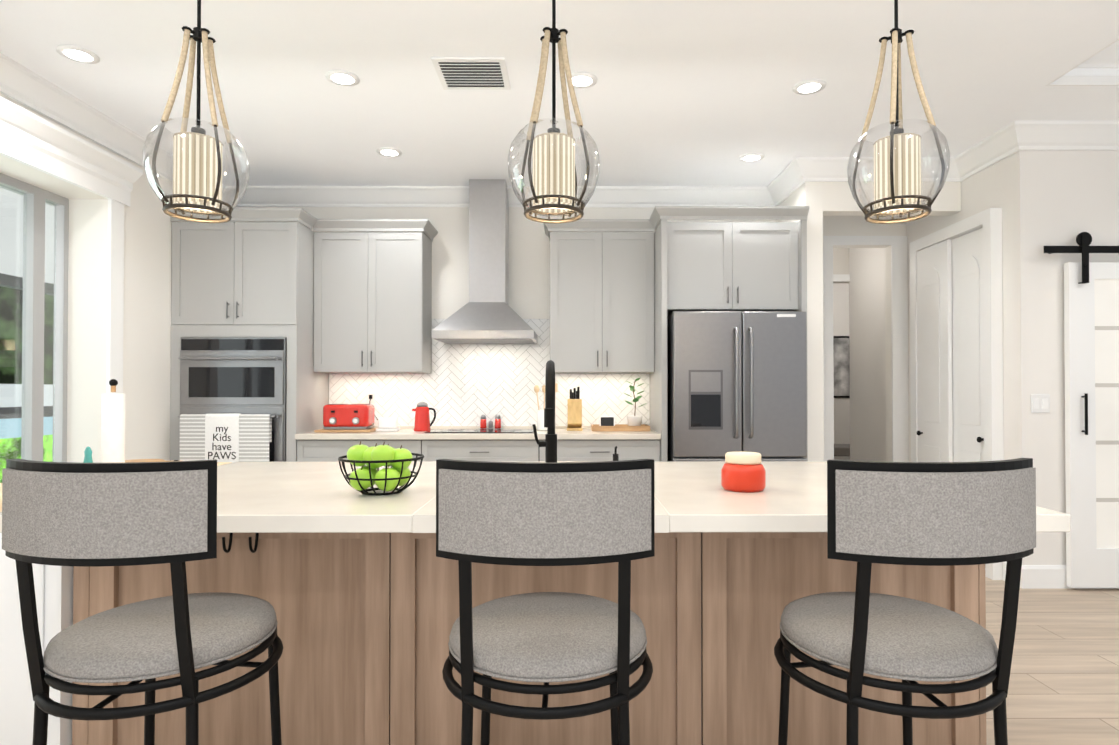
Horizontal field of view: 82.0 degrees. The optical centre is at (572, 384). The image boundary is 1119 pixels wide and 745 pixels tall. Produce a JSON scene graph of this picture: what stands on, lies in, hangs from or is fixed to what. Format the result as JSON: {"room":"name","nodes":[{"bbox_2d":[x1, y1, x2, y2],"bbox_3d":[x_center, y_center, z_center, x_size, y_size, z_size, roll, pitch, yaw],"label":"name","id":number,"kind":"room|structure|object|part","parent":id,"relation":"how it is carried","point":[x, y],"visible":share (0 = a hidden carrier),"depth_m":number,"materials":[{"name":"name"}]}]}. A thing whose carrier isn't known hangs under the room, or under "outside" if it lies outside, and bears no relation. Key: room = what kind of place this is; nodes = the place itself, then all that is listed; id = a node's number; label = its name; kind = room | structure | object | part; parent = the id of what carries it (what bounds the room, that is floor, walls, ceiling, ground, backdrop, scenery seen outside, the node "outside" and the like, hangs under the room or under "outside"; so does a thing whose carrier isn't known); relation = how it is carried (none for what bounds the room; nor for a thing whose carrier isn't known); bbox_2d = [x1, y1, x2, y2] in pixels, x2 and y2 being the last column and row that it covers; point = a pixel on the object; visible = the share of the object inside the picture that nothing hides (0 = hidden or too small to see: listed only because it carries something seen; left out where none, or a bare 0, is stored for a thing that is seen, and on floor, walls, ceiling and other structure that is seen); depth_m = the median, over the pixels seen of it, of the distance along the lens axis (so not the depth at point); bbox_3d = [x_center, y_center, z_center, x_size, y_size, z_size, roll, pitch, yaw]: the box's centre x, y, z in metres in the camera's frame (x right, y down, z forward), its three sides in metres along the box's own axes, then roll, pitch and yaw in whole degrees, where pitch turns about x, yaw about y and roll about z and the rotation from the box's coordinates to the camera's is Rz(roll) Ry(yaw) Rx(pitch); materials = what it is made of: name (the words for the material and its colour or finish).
{"room":"kitchen","nodes":[
{"label":"kitchen","id":0,"kind":"room"},
{"bbox_2d":[0,93,191,462],"bbox_3d":[-3.001,-0.203,0.814,0.280,2.850,8.800,0,-1,0],"label":"wall","id":1,"kind":"structure","parent":0,"point":[147,301],"depth_m":4.13,"materials":[{"name":"white paint"}]},
{"bbox_2d":[0,173,68,480],"bbox_3d":[-3.134,-0.206,2.939,0.070,1.900,2.050,0,-1,0],"label":"window","id":2,"kind":"structure","parent":1,"relation":"in","point":[35,199],"depth_m":3.73,"materials":[{"name":"clear glass"}]},
{"bbox_2d":[0,96,142,392],"bbox_3d":[-2.808,-0.338,1.521,0.110,2.135,5.210,0,-1,0],"label":"window trim","id":3,"kind":"structure","parent":1,"relation":"in","point":[32,140],"depth_m":3.78,"materials":[{"name":"white wood"}]},
{"bbox_2d":[0,52,227,205],"bbox_3d":[-2.808,-1.557,0.879,0.105,0.140,8.700,0,-1,0],"label":"crown molding","id":4,"kind":"structure","parent":1,"relation":"attached to","point":[22,84],"depth_m":3.62,"materials":[{"name":"white paint"}]},
{"bbox_2d":[225,207,775,372],"bbox_3d":[-0.688,-0.156,5.273,4.940,2.850,0.100,0,-1,0],"label":"wall","id":5,"kind":"structure","parent":0,"point":[529,274],"depth_m":5.23,"materials":[{"name":"white paint"}]},
{"bbox_2d":[313,219,437,372],"bbox_3d":[-1.535,-0.670,5.034,0.877,1.152,0.378,0,-1,0],"label":"upper cabinet","id":6,"kind":"object","parent":5,"relation":"attached to","point":[372,302],"visible":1,"depth_m":4.90,"materials":[{"name":"grey wood"}]},
{"bbox_2d":[431,179,536,343],"bbox_3d":[-0.661,-0.957,4.968,0.750,1.252,0.500,0,-1,0],"label":"range hood","id":7,"kind":"object","parent":5,"relation":"attached to","point":[486,314],"visible":0.98,"depth_m":4.96,"materials":[{"name":"silver metal"}]},
{"bbox_2d":[329,319,649,425],"bbox_3d":[-0.676,-0.087,5.216,2.598,0.889,0.008,0,-1,0],"label":"tile backsplash","id":8,"kind":"structure","parent":5,"relation":"attached to","point":[465,384],"depth_m":5.21,"materials":[{"name":"tile"}]},
{"bbox_2d":[367,390,377,419],"bbox_3d":[-1.562,0.192,5.167,0.211,0.298,0.074,0,-1,0],"label":"outlet","id":9,"kind":"object","parent":8,"relation":"attached to","point":[370,396],"visible":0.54,"depth_m":5.20,"materials":[{"name":"white plastic"}]},
{"bbox_2d":[224,186,779,207],"bbox_3d":[-0.549,-1.512,5.184,4.415,0.140,0.105,0,-1,0],"label":"crown molding","id":10,"kind":"structure","parent":5,"relation":"attached to","point":[255,196],"depth_m":5.18,"materials":[{"name":"white wood"}]},
{"bbox_2d":[543,219,654,372],"bbox_3d":[0.198,-0.670,5.040,0.849,1.152,0.378,0,-1,0],"label":"upper cabinet","id":11,"kind":"object","parent":5,"relation":"attached to","point":[601,295],"visible":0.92,"depth_m":4.91,"materials":[{"name":"grey wood"}]},
{"bbox_2d":[764,165,801,203],"bbox_3d":[1.607,-1.516,4.871,0.105,0.140,0.510,0,-1,0],"label":"crown molding","id":12,"kind":"structure","parent":5,"relation":"attached to","point":[779,189],"depth_m":4.98,"materials":[{"name":"white wood"}]},
{"bbox_2d":[0,0,1118,205],"bbox_3d":[1.160,-1.733,3.196,11.500,0.260,13.500,0,-1,0],"label":"ceiling","id":13,"kind":"structure","parent":0,"point":[690,93],"depth_m":3.35,"materials":[{"name":"white paint"}]},
{"bbox_2d":[56,45,99,63],"bbox_3d":[-2.391,-1.598,3.110,0.170,0.008,0.171,0,-1,-5],"label":"recessed light","id":14,"kind":"object","parent":13,"relation":"in","point":[78,54],"depth_m":3.12,"materials":[{"name":"white plastic"}]},
{"bbox_2d":[142,0,249,222],"bbox_3d":[-1.180,-1.072,2.030,0.292,1.082,0.292,0,-1,0],"label":"pendant light","id":15,"kind":"object","parent":13,"relation":"hanging from","point":[197,176],"visible":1,"depth_m":1.99,"materials":[{"name":"black metal"}]},
{"bbox_2d":[325,70,359,85],"bbox_3d":[-1.197,-1.596,3.343,0.168,0.008,0.166,0,-1,-5],"label":"recessed light","id":16,"kind":"object","parent":13,"relation":"in","point":[347,78],"depth_m":3.35,"materials":[{"name":"white plastic"}]},
{"bbox_2d":[376,147,401,156],"bbox_3d":[-1.251,-1.585,4.377,0.166,0.008,0.170,0,-1,-5],"label":"recessed light","id":17,"kind":"object","parent":13,"relation":"in","point":[384,151],"depth_m":4.39,"materials":[{"name":"white plastic"}]},
{"bbox_2d":[431,57,510,89],"bbox_3d":[-0.515,-1.589,3.308,0.360,0.022,0.320,0,-1,0],"label":"ceiling vent","id":18,"kind":"object","parent":13,"relation":"in","point":[472,73],"visible":0.98,"depth_m":3.28,"materials":[{"name":"white metal"}]},
{"bbox_2d":[508,0,599,223],"bbox_3d":[-0.060,-1.072,2.034,0.292,1.082,0.292,0,-1,0],"label":"pendant light","id":19,"kind":"object","parent":13,"relation":"hanging from","point":[554,183],"visible":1,"depth_m":1.98,"materials":[{"name":"black metal"}]},
{"bbox_2d":[571,72,596,87],"bbox_3d":[0.057,-1.595,3.367,0.139,0.008,0.167,0,-1,-5],"label":"recessed light","id":20,"kind":"object","parent":13,"relation":"in","point":[580,79],"depth_m":3.37,"materials":[{"name":"white plastic"}]},
{"bbox_2d":[739,153,763,161],"bbox_3d":[1.243,-1.584,4.479,0.167,0.008,0.160,0,-1,-5],"label":"recessed light","id":21,"kind":"object","parent":13,"relation":"in","point":[750,157],"depth_m":4.49,"materials":[{"name":"white plastic"}]},
{"bbox_2d":[793,79,825,94],"bbox_3d":[1.265,-1.595,3.442,0.166,0.008,0.173,0,-1,-5],"label":"recessed light","id":22,"kind":"object","parent":13,"relation":"in","point":[811,86],"depth_m":3.44,"materials":[{"name":"white plastic"}]},
{"bbox_2d":[847,0,949,223],"bbox_3d":[1.025,-1.072,2.039,0.292,1.082,0.292,0,-1,0],"label":"pendant light","id":23,"kind":"object","parent":13,"relation":"hanging from","point":[897,162],"visible":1,"depth_m":1.99,"materials":[{"name":"black metal"}]},
{"bbox_2d":[1045,38,1118,85],"bbox_3d":[2.588,-1.742,0.002,0.090,0.210,6.900,0,-1,0],"label":"crown molding","id":24,"kind":"structure","parent":13,"relation":"attached to","point":[1107,56],"depth_m":3.42,"materials":[{"name":"white paint"}]},
{"bbox_2d":[1067,54,1118,85],"bbox_3d":[4.740,-1.706,3.415,4.240,0.210,0.090,0,-1,0],"label":"crown molding","id":25,"kind":"structure","parent":13,"relation":"attached to","point":[1113,63],"depth_m":3.44,"materials":[{"name":"white paint"}]},
{"bbox_2d":[776,182,823,460],"bbox_3d":[1.721,-0.160,4.957,0.125,2.850,0.750,0,-1,0],"label":"wall","id":26,"kind":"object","parent":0,"point":[810,194],"visible":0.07,"depth_m":4.59,"materials":[{"name":"white paint"}]},
{"bbox_2d":[833,248,848,282],"bbox_3d":[2.998,-0.143,6.487,2.200,2.850,0.100,0,-1,0],"label":"wall","id":27,"kind":"structure","parent":0,"point":[840,260],"depth_m":6.45,"materials":[{"name":"white paint"}]},
{"bbox_2d":[833,274,849,281],"bbox_3d":[2.748,0.091,6.422,0.300,2.380,0.018,0,-1,0],"label":"door frame","id":28,"kind":"structure","parent":27,"relation":"attached to","point":[841,277],"depth_m":6.42,"materials":[{"name":"white wood"}]},
{"bbox_2d":[833,283,849,460],"bbox_3d":[4.338,-0.117,8.992,5.100,2.850,0.100,0,-1,0],"label":"wall","id":29,"kind":"structure","parent":0,"point":[841,328],"depth_m":8.95,"materials":[{"name":"white paint"}]},
{"bbox_2d":[833,336,849,397],"bbox_3d":[3.738,-0.243,8.926,0.860,0.860,0.026,0,-1,0],"label":"framed picture","id":30,"kind":"object","parent":29,"relation":"attached to","point":[841,350],"visible":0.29,"depth_m":8.91,"materials":[{"name":"black metal"}]},
{"bbox_2d":[823,216,905,461],"bbox_3d":[2.276,-0.155,5.384,0.988,2.850,0.100,0,-1,0],"label":"wall","id":31,"kind":"structure","parent":0,"point":[847,226],"depth_m":5.35,"materials":[{"name":"white paint"}]},
{"bbox_2d":[823,236,908,461],"bbox_3d":[2.421,0.019,5.322,0.698,2.500,0.018,0,-1,0],"label":"door frame","id":32,"kind":"structure","parent":31,"relation":"attached to","point":[899,330],"depth_m":5.32,"materials":[{"name":"white wood"}]},
{"bbox_2d":[823,182,960,215],"bbox_3d":[2.279,-1.413,4.657,0.988,0.350,0.120,0,-1,0],"label":"header beam","id":33,"kind":"structure","parent":0,"point":[838,199],"depth_m":4.60,"materials":[{"name":"white paint"}]},
{"bbox_2d":[849,158,1008,461],"bbox_3d":[2.832,-0.156,5.271,0.120,2.850,2.330,0,-1,0],"label":"wall","id":34,"kind":"structure","parent":0,"point":[984,189],"depth_m":5.83,"materials":[{"name":"paint"}]},
{"bbox_2d":[788,157,963,183],"bbox_3d":[2.165,-1.519,4.546,1.220,0.140,0.105,0,-1,0],"label":"crown molding","id":35,"kind":"structure","parent":34,"relation":"attached to","point":[801,170],"depth_m":4.54,"materials":[{"name":"white wood"}]},
{"bbox_2d":[916,239,952,461],"bbox_3d":[2.699,0.102,4.845,0.072,2.295,0.415,0,-1,0],"label":"closet door","id":36,"kind":"structure","parent":34,"relation":"in","point":[934,364],"depth_m":4.80,"materials":[{"name":"white wood"}]},
{"bbox_2d":[910,208,1003,579],"bbox_3d":[2.735,0.062,4.643,0.075,2.400,0.990,0,-1,0],"label":"trim","id":37,"kind":"structure","parent":34,"relation":"attached to","point":[988,221],"depth_m":4.18,"materials":[{"name":"white wood"}]},
{"bbox_2d":[951,228,983,461],"bbox_3d":[2.737,0.098,4.443,0.072,2.295,0.420,0,-1,0],"label":"closet door","id":38,"kind":"structure","parent":34,"relation":"in","point":[967,352],"depth_m":4.46,"materials":[{"name":"white wood"}]},
{"bbox_2d":[952,130,1015,179],"bbox_3d":[2.723,-1.522,4.245,0.105,0.140,0.450,0,-1,0],"label":"crown molding","id":39,"kind":"structure","parent":34,"relation":"attached to","point":[985,153],"depth_m":4.31,"materials":[{"name":"white wood"}]},
{"bbox_2d":[985,577,1118,744],"bbox_3d":[1.160,1.272,3.165,11.500,0.050,13.500,0,-1,0],"label":"floor","id":40,"kind":"structure","parent":0,"point":[1063,688],"depth_m":2.84,"materials":[{"name":"brown wood"}]},
{"bbox_2d":[0,462,231,744],"bbox_3d":[-1.683,0.783,2.286,0.457,0.909,0.965,0,-1,0],"label":"block","id":41,"kind":"object","parent":40,"relation":"on","point":[53,585],"depth_m":1.82,"materials":[{"name":"white paint"}]},
{"bbox_2d":[83,446,92,462],"bbox_3d":[-1.631,0.267,2.164,0.044,0.117,0.026,0,-1,0],"label":"glass figurine","id":42,"kind":"object","parent":41,"relation":"on","point":[88,455],"visible":0.38,"depth_m":2.16,"materials":[{"name":"teal glass"}]},
{"bbox_2d":[101,379,124,462],"bbox_3d":[-1.712,0.154,2.395,0.120,0.348,0.120,0,-1,0],"label":"paper towel holder","id":43,"kind":"object","parent":41,"relation":"on","point":[112,427],"visible":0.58,"depth_m":2.37,"materials":[{"name":"white paper"}]},
{"bbox_2d":[125,459,177,461],"bbox_3d":[-1.748,0.322,2.653,0.260,0.018,0.180,0,-1,0],"label":"round board","id":44,"kind":"object","parent":41,"relation":"on","point":[147,460],"visible":0.4,"depth_m":2.67,"materials":[{"name":"brown wood"}]},
{"bbox_2d":[2,458,282,744],"bbox_3d":[-0.918,0.691,1.461,0.510,1.077,0.514,0,-1,3],"label":"stool","id":45,"kind":"object","parent":40,"relation":"on","point":[95,514],"visible":1,"depth_m":1.26,"materials":[{"name":"grey fabric"}]},
{"bbox_2d":[169,208,328,461],"bbox_3d":[-2.400,0.009,4.862,0.948,2.512,0.701,0,-1,0],"label":"tall cabinet","id":46,"kind":"object","parent":40,"relation":"on","point":[242,317],"visible":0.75,"depth_m":4.60,"materials":[{"name":"grey wood"}]},
{"bbox_2d":[180,414,205,460],"bbox_3d":[-2.637,0.485,4.516,0.225,0.551,0.036,0,-1,0],"label":"hanging towel","id":47,"kind":"object","parent":46,"relation":"hanging from","point":[192,437],"visible":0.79,"depth_m":4.50,"materials":[{"name":"white fabric"}]},
{"bbox_2d":[205,413,240,462],"bbox_3d":[-2.452,0.452,4.516,0.235,0.497,0.050,0,-1,0],"label":"hanging towel","id":48,"kind":"object","parent":46,"relation":"hanging from","point":[221,437],"visible":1,"depth_m":4.49,"materials":[{"name":"white fabric"}]},
{"bbox_2d":[239,414,271,461],"bbox_3d":[-2.242,0.485,4.518,0.235,0.551,0.036,0,-1,0],"label":"hanging towel","id":49,"kind":"object","parent":46,"relation":"hanging from","point":[255,434],"visible":0.62,"depth_m":4.50,"materials":[{"name":"white fabric"}]},
{"bbox_2d":[297,442,430,461],"bbox_3d":[-1.498,0.831,4.898,0.953,0.868,0.618,0,-1,0],"label":"base cabinet","id":50,"kind":"object","parent":40,"relation":"on","point":[306,451],"depth_m":4.59,"materials":[{"name":"wood"}]},
{"bbox_2d":[431,442,544,461],"bbox_3d":[-0.664,0.831,4.901,0.965,0.868,0.618,0,-1,0],"label":"base cabinet","id":51,"kind":"object","parent":40,"relation":"on","point":[469,451],"depth_m":4.60,"materials":[{"name":"wood"}]},
{"bbox_2d":[295,430,660,441],"bbox_3d":[-0.675,0.375,4.891,2.598,0.040,0.647,0,-1,0],"label":"countertop","id":52,"kind":"structure","parent":51,"relation":"on","point":[402,435],"depth_m":4.57,"materials":[{"name":"white stone"}]},
{"bbox_2d":[314,404,376,431],"bbox_3d":[-1.691,0.251,4.864,0.410,0.206,0.300,0,-1,0],"label":"toaster","id":53,"kind":"object","parent":52,"relation":"on","point":[348,417],"visible":0.98,"depth_m":4.77,"materials":[{"name":"red metal"}]},
{"bbox_2d":[376,418,399,430],"bbox_3d":[-1.409,0.304,4.905,0.155,0.100,0.120,0,-1,0],"label":"butter dish","id":54,"kind":"object","parent":52,"relation":"on","point":[387,424],"visible":1,"depth_m":4.86,"materials":[{"name":"white ceramic"}]},
{"bbox_2d":[412,402,435,430],"bbox_3d":[-1.131,0.243,4.897,0.180,0.222,0.128,0,-1,0],"label":"kettle","id":55,"kind":"object","parent":52,"relation":"on","point":[422,418],"visible":0.98,"depth_m":4.86,"materials":[{"name":"red metal"}]},
{"bbox_2d":[424,429,532,432],"bbox_3d":[-0.686,0.350,4.853,0.780,0.007,0.391,0,-1,0],"label":"cooktop","id":56,"kind":"object","parent":52,"relation":"in","point":[482,431],"visible":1,"depth_m":4.74,"materials":[{"name":"black glass"}]},
{"bbox_2d":[478,415,503,428],"bbox_3d":[-0.655,0.298,5.120,0.205,0.117,0.095,0,-1,0],"label":"shakers","id":57,"kind":"object","parent":52,"relation":"on","point":[483,424],"visible":0.92,"depth_m":5.10,"materials":[{"name":"red metal"}]},
{"bbox_2d":[534,383,557,429],"bbox_3d":[-0.212,0.173,5.021,0.186,0.365,0.107,0,-1,0],"label":"utensil crock","id":58,"kind":"object","parent":52,"relation":"on","point":[540,419],"visible":0.54,"depth_m":5.00,"materials":[{"name":"white ceramic"}]},
{"bbox_2d":[567,387,582,430],"bbox_3d":[0.013,0.186,5.007,0.120,0.338,0.202,0,-1,0],"label":"knife block","id":59,"kind":"object","parent":52,"relation":"on","point":[574,412],"visible":1,"depth_m":4.94,"materials":[{"name":"brown wood"}]},
{"bbox_2d":[591,424,649,430],"bbox_3d":[0.363,0.335,4.971,0.440,0.040,0.240,0,-1,0],"label":"wood tray","id":60,"kind":"object","parent":52,"relation":"on","point":[622,427],"visible":1,"depth_m":4.85,"materials":[{"name":"brown wood"}]},
{"bbox_2d":[599,416,614,425],"bbox_3d":[0.264,0.293,4.965,0.120,0.097,0.064,0,-1,0],"label":"picture frame","id":61,"kind":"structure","parent":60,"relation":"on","point":[606,420],"depth_m":4.95,"materials":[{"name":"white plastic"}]},
{"bbox_2d":[624,378,644,425],"bbox_3d":[0.483,0.145,4.981,0.180,0.393,0.130,0,-1,0],"label":"potted plant","id":62,"kind":"object","parent":60,"relation":"on","point":[634,420],"visible":0.94,"depth_m":4.95,"materials":[{"name":"green plant"}]},
{"bbox_2d":[72,533,986,744],"bbox_3d":[-0.125,0.805,2.276,2.654,0.865,0.917,0,-1,0],"label":"kitchen island","id":63,"kind":"object","parent":40,"relation":"on","point":[358,591],"depth_m":1.89,"materials":[{"name":"brown wood"}]},
{"bbox_2d":[0,461,1069,532],"bbox_3d":[-0.110,0.348,2.179,2.670,0.044,1.200,0,-1,0],"label":"island countertop","id":64,"kind":"structure","parent":63,"relation":"on","point":[690,496],"depth_m":1.77,"materials":[{"name":"white stone"}]},
{"bbox_2d":[338,441,423,495],"bbox_3d":[-0.570,0.245,1.919,0.248,0.154,0.248,0,-1,0],"label":"fruit bowl","id":65,"kind":"object","parent":64,"relation":"on","point":[370,474],"visible":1,"depth_m":1.87,"materials":[{"name":"green food"}]},
{"bbox_2d":[533,360,556,461],"bbox_3d":[-0.110,0.117,2.497,0.106,0.423,0.270,0,-1,0],"label":"faucet","id":66,"kind":"object","parent":64,"relation":"on","point":[549,443],"visible":0.9,"depth_m":2.42,"materials":[{"name":"black metal"}]},
{"bbox_2d":[613,446,618,460],"bbox_3d":[0.149,0.288,2.596,0.092,0.084,0.071,0,-1,0],"label":"soap dispenser","id":67,"kind":"object","parent":64,"relation":"on","point":[615,456],"visible":0.42,"depth_m":2.59,"materials":[{"name":"black metal"}]},
{"bbox_2d":[721,452,765,491],"bbox_3d":[0.525,0.267,1.983,0.132,0.112,0.132,0,-1,0],"label":"candle jar","id":68,"kind":"object","parent":64,"relation":"on","point":[743,471],"visible":1,"depth_m":1.93,"materials":[{"name":"red glass"}]},
{"bbox_2d":[436,459,654,744],"bbox_3d":[-0.056,0.691,1.464,0.510,1.077,0.514,0,-1,0],"label":"stool","id":69,"kind":"object","parent":40,"relation":"on","point":[544,513],"visible":1,"depth_m":1.26,"materials":[{"name":"grey fabric"}]},
{"bbox_2d":[557,442,659,461],"bbox_3d":[0.159,0.831,4.904,0.930,0.868,0.618,0,-1,0],"label":"base cabinet","id":70,"kind":"object","parent":40,"relation":"on","point":[587,443],"depth_m":4.61,"materials":[{"name":"wood"}]},
{"bbox_2d":[649,206,808,461],"bbox_3d":[1.116,0.009,4.862,1.081,2.512,0.728,0,-1,0],"label":"tall cabinet","id":71,"kind":"object","parent":40,"relation":"on","point":[730,266],"visible":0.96,"depth_m":4.62,"materials":[{"name":"grey wood"}]},
{"bbox_2d":[667,311,806,461],"bbox_3d":[1.152,0.372,4.774,0.915,1.760,0.836,0,-1,0],"label":"fridge","id":72,"kind":"object","parent":40,"relation":"on","point":[736,381],"visible":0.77,"depth_m":4.43,"materials":[{"name":"metal"}]},
{"bbox_2d":[834,444,849,455],"bbox_3d":[3.790,1.052,8.477,1.000,0.500,0.500,0,-1,0],"label":"bench","id":73,"kind":"object","parent":40,"relation":"on","point":[841,449],"depth_m":8.23,"materials":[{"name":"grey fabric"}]},
{"bbox_2d":[774,458,1035,744],"bbox_3d":[0.707,0.691,1.467,0.510,1.077,0.514,0,-1,-5],"label":"stool","id":74,"kind":"object","parent":40,"relation":"on","point":[939,513],"visible":1,"depth_m":1.26,"materials":[{"name":"grey fabric"}]},
{"bbox_2d":[1007,150,1118,564],"bbox_3d":[4.842,-0.169,4.054,4.130,2.850,0.120,0,-1,0],"label":"wall","id":75,"kind":"structure","parent":0,"point":[1060,198],"depth_m":4.00,"materials":[{"name":"paint"}]},
{"bbox_2d":[1031,394,1049,412],"bbox_3d":[2.890,0.118,3.977,0.115,0.115,0.009,0,-1,0],"label":"switch plate","id":76,"kind":"object","parent":75,"relation":"attached to","point":[1040,403],"visible":1,"depth_m":3.98,"materials":[{"name":"white plastic"}]},
{"bbox_2d":[1000,121,1118,151],"bbox_3d":[4.739,-1.525,3.955,4.135,0.140,0.105,0,-1,0],"label":"crown molding","id":77,"kind":"structure","parent":75,"relation":"attached to","point":[1016,136],"depth_m":3.95,"materials":[{"name":"white paint"}]},
{"bbox_2d":[1003,561,1118,588],"bbox_3d":[4.784,1.186,4.051,4.046,0.140,0.176,0,-1,0],"label":"baseboard","id":78,"kind":"structure","parent":75,"relation":"attached to","point":[1043,576],"depth_m":3.96,"materials":[{"name":"white wood"}]},
{"bbox_2d":[1044,232,1118,587],"bbox_3d":[3.987,0.155,3.933,2.240,2.160,0.105,0,-1,0],"label":"barn door","id":79,"kind":"structure","parent":75,"relation":"in","point":[1091,327],"depth_m":3.92,"materials":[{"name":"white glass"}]},
{"bbox_3d":[3.987,-0.770,3.942,2.240,0.310,0.105,0,-1,0],"label":"barn door rail hardware","id":80,"kind":"part","parent":79,"relation":"part of","materials":[{"name":"black metal"}]},
{"label":"outside","id":81,"kind":"structure","parent":0,"visible":0},
{"bbox_2d":[0,273,53,418],"bbox_3d":[-5.060,-0.275,5.907,0.080,4.100,12.000,0,-1,0],"label":"cage","id":82,"kind":"object","parent":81,"point":[19,287],"depth_m":5.79,"materials":[{"name":"metal"}]},
{"bbox_2d":[0,188,54,482],"bbox_3d":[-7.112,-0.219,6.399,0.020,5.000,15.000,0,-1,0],"label":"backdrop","id":83,"kind":"structure","parent":81,"point":[14,217],"depth_m":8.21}
]}

